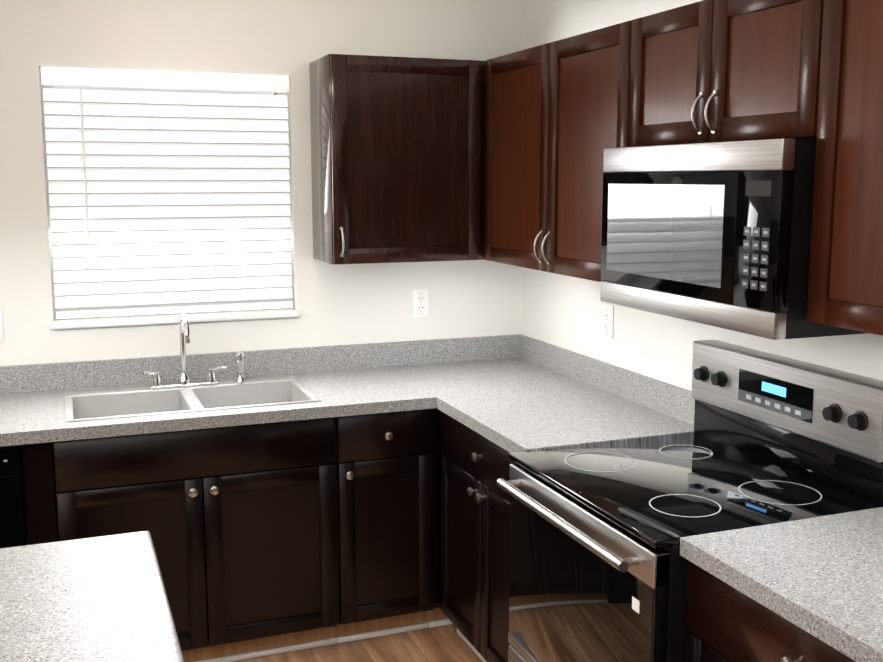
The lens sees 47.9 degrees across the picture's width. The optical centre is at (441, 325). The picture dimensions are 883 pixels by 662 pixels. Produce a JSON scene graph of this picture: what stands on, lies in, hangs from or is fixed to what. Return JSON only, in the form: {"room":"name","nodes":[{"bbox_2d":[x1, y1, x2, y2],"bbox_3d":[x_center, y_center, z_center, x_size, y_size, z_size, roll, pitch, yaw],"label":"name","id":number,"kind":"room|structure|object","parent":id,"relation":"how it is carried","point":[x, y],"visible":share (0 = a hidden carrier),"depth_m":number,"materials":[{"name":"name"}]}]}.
{"room":"kitchen","nodes":[
{"label":"kitchen","id":0,"kind":"room"},
{"bbox_2d":[0,0,524,365],"bbox_3d":[-2.290,-0.038,3.399,5.600,2.457,0.140,-3,9,-21],"label":"wall","id":1,"kind":"structure","parent":0,"point":[345,304],"depth_m":3.83,"materials":[{"name":"white paint"}]},
{"bbox_2d":[0,309,3,342],"bbox_3d":[-1.642,0.004,3.571,0.120,0.124,0.016,-3,9,-21],"label":"switch plate","id":2,"kind":"object","parent":1,"relation":"attached to","point":[1,332],"visible":1,"depth_m":3.59,"materials":[{"name":"white plastic"}]},
{"bbox_2d":[39,67,299,329],"bbox_3d":[-1.020,-0.485,3.788,0.929,0.943,0.128,-3,9,-21],"label":"window unit","id":3,"kind":"structure","parent":1,"relation":"in","point":[72,324],"depth_m":3.76,"materials":[{"name":"white"}]},
{"bbox_2d":[40,66,292,318],"bbox_3d":[-1.011,-0.498,3.762,0.893,0.907,0.060,-3,9,-21],"label":"window blind","id":4,"kind":"object","parent":3,"relation":"attached to","point":[162,198],"visible":0.96,"depth_m":3.75,"materials":[{"name":"white plastic"}]},
{"bbox_2d":[309,54,472,264],"bbox_3d":[-0.155,-0.636,3.849,0.621,0.762,0.391,-3,9,-21],"label":"upper cabinet","id":5,"kind":"object","parent":1,"relation":"attached to","point":[392,137],"depth_m":3.73,"materials":[{"name":"brown wood"}]},
{"bbox_2d":[412,289,428,318],"bbox_3d":[-0.087,-0.093,4.163,0.074,0.124,0.009,-3,9,-21],"label":"electrical outlet","id":6,"kind":"object","parent":1,"relation":"attached to","point":[420,303],"visible":1,"depth_m":4.16,"materials":[{"name":"white plastic"}]},
{"bbox_2d":[233,624,481,661],"bbox_3d":[-1.262,1.620,0.936,5.880,0.100,5.880,-3,9,-21],"label":"floor","id":7,"kind":"structure","parent":0,"point":[445,643],"depth_m":3.59,"materials":[{"name":"wood"}]},
{"bbox_2d":[0,445,27,547],"bbox_3d":[-1.678,0.769,3.328,0.561,0.858,0.611,-3,9,-21],"label":"dishwasher","id":8,"kind":"object","parent":7,"relation":"on","point":[13,525],"visible":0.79,"depth_m":3.10,"materials":[{"name":"black plastic"}]},
{"bbox_2d":[22,442,61,544],"bbox_3d":[-1.678,0.770,3.343,0.730,0.872,0.618,-3,9,-21],"label":"base cabinet","id":9,"kind":"object","parent":7,"relation":"on","point":[40,460],"depth_m":3.15,"materials":[{"name":"brown wood"}]},
{"bbox_2d":[0,531,183,661],"bbox_3d":[-0.927,0.992,1.708,0.937,0.913,0.904,-3,9,-21],"label":"kitchen island","id":10,"kind":"object","parent":7,"relation":"on","point":[99,599],"visible":1,"depth_m":1.83,"materials":[{"name":"stone"}]},
{"bbox_2d":[58,397,361,661],"bbox_3d":[-0.917,0.727,3.632,1.073,0.872,0.618,-3,9,-21],"label":"base cabinet","id":11,"kind":"object","parent":7,"relation":"on","point":[277,538],"depth_m":3.40,"materials":[{"name":"brown wood"}]},
{"bbox_2d":[358,408,445,638],"bbox_3d":[-0.327,0.694,3.855,0.447,0.872,0.618,-3,9,-21],"label":"base cabinet","id":12,"kind":"object","parent":7,"relation":"on","point":[399,453],"depth_m":3.60,"materials":[{"name":"brown wood"}]},
{"bbox_2d":[446,616,452,624],"bbox_3d":[0.134,0.668,4.030,0.698,0.872,0.618,-3,9,-21],"label":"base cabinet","id":13,"kind":"object","parent":7,"relation":"on","point":[448,621],"depth_m":3.80,"materials":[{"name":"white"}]},
{"bbox_2d":[0,313,583,446],"bbox_3d":[-0.778,0.190,3.596,2.657,0.460,0.638,-3,9,-21],"label":"countertop","id":14,"kind":"structure","parent":13,"relation":"on","point":[63,401],"depth_m":3.70,"materials":[{"name":"stone"}]},
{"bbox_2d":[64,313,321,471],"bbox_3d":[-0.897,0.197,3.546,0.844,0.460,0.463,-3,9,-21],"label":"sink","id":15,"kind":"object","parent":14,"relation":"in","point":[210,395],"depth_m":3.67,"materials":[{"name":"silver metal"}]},
{"bbox_2d":[432,355,694,451],"bbox_3d":[0.406,0.260,3.321,0.647,0.140,0.737,-3,9,-21],"label":"countertop","id":16,"kind":"structure","parent":13,"relation":"on","point":[536,403],"depth_m":3.41,"materials":[{"name":"stone"}]},
{"bbox_2d":[440,411,515,661],"bbox_3d":[0.403,0.760,3.403,0.649,0.872,0.752,-3,9,-21],"label":"base cabinet","id":17,"kind":"object","parent":7,"relation":"on","point":[474,543],"visible":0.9,"depth_m":3.33,"materials":[{"name":"black wood"}]},
{"bbox_2d":[496,340,882,661],"bbox_3d":[0.624,0.706,2.658,0.754,1.200,0.758,-3,9,-21],"label":"range","id":18,"kind":"object","parent":7,"relation":"on","point":[598,569],"visible":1,"depth_m":2.54,"materials":[{"name":"black glass"}]},
{"bbox_2d":[684,560,855,661],"bbox_3d":[0.941,0.966,2.015,0.649,0.872,0.714,-3,9,-21],"label":"base cabinet","id":19,"kind":"object","parent":7,"relation":"on","point":[725,622],"visible":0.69,"depth_m":2.03,"materials":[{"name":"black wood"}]},
{"bbox_2d":[680,507,882,661],"bbox_3d":[0.946,0.464,1.943,0.636,0.140,0.717,-3,9,-21],"label":"countertop","id":20,"kind":"structure","parent":19,"relation":"on","point":[820,577],"depth_m":2.00,"materials":[{"name":"stone"}]},
{"bbox_2d":[521,0,882,390],"bbox_3d":[1.392,0.193,1.829,0.140,2.457,5.740,-3,9,-21],"label":"wall","id":21,"kind":"structure","parent":0,"point":[562,311],"depth_m":3.54,"materials":[{"name":"white paint"}]},
{"bbox_2d":[473,41,556,272],"bbox_3d":[0.388,-0.601,3.612,0.384,0.762,0.620,-3,9,-21],"label":"upper cabinet","id":22,"kind":"object","parent":21,"relation":"attached to","point":[499,159],"depth_m":3.59,"materials":[{"name":"brown wood"}]},
{"bbox_2d":[553,21,628,281],"bbox_3d":[0.585,-0.538,3.188,0.324,0.762,0.559,-3,9,-21],"label":"upper cabinet","id":23,"kind":"object","parent":21,"relation":"attached to","point":[589,70],"depth_m":3.12,"materials":[{"name":"brown wood"}]},
{"bbox_2d":[602,304,613,339],"bbox_3d":[0.609,-0.015,3.649,0.009,0.124,0.074,-3,9,-21],"label":"electrical outlet","id":24,"kind":"object","parent":21,"relation":"attached to","point":[607,320],"visible":1,"depth_m":3.64,"materials":[{"name":"white plastic"}]},
{"bbox_2d":[625,4,688,146],"bbox_3d":[0.766,-0.669,2.692,0.324,0.357,0.441,-3,9,-21],"label":"upper cabinet","id":25,"kind":"object","parent":21,"relation":"attached to","point":[657,66],"depth_m":2.71,"materials":[{"name":"brown wood"}]},
{"bbox_2d":[685,0,820,143],"bbox_3d":[0.881,-0.625,2.394,0.324,0.357,0.441,-3,9,-21],"label":"upper cabinet","id":26,"kind":"object","parent":21,"relation":"attached to","point":[753,63],"depth_m":2.35,"materials":[{"name":"brown wood"}]},
{"bbox_2d":[600,138,865,339],"bbox_3d":[0.786,-0.246,2.588,0.404,0.443,0.760,-3,9,-21],"label":"microwave","id":27,"kind":"object","parent":26,"relation":"attached to","point":[716,234],"visible":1,"depth_m":2.37,"materials":[{"name":"black glass"}]},
{"bbox_2d":[806,0,882,335],"bbox_3d":[1.036,-0.366,2.024,0.324,0.762,0.416,-3,9,-21],"label":"upper cabinet","id":28,"kind":"object","parent":21,"relation":"attached to","point":[845,284],"depth_m":2.08,"materials":[{"name":"brown wood"}]}
]}

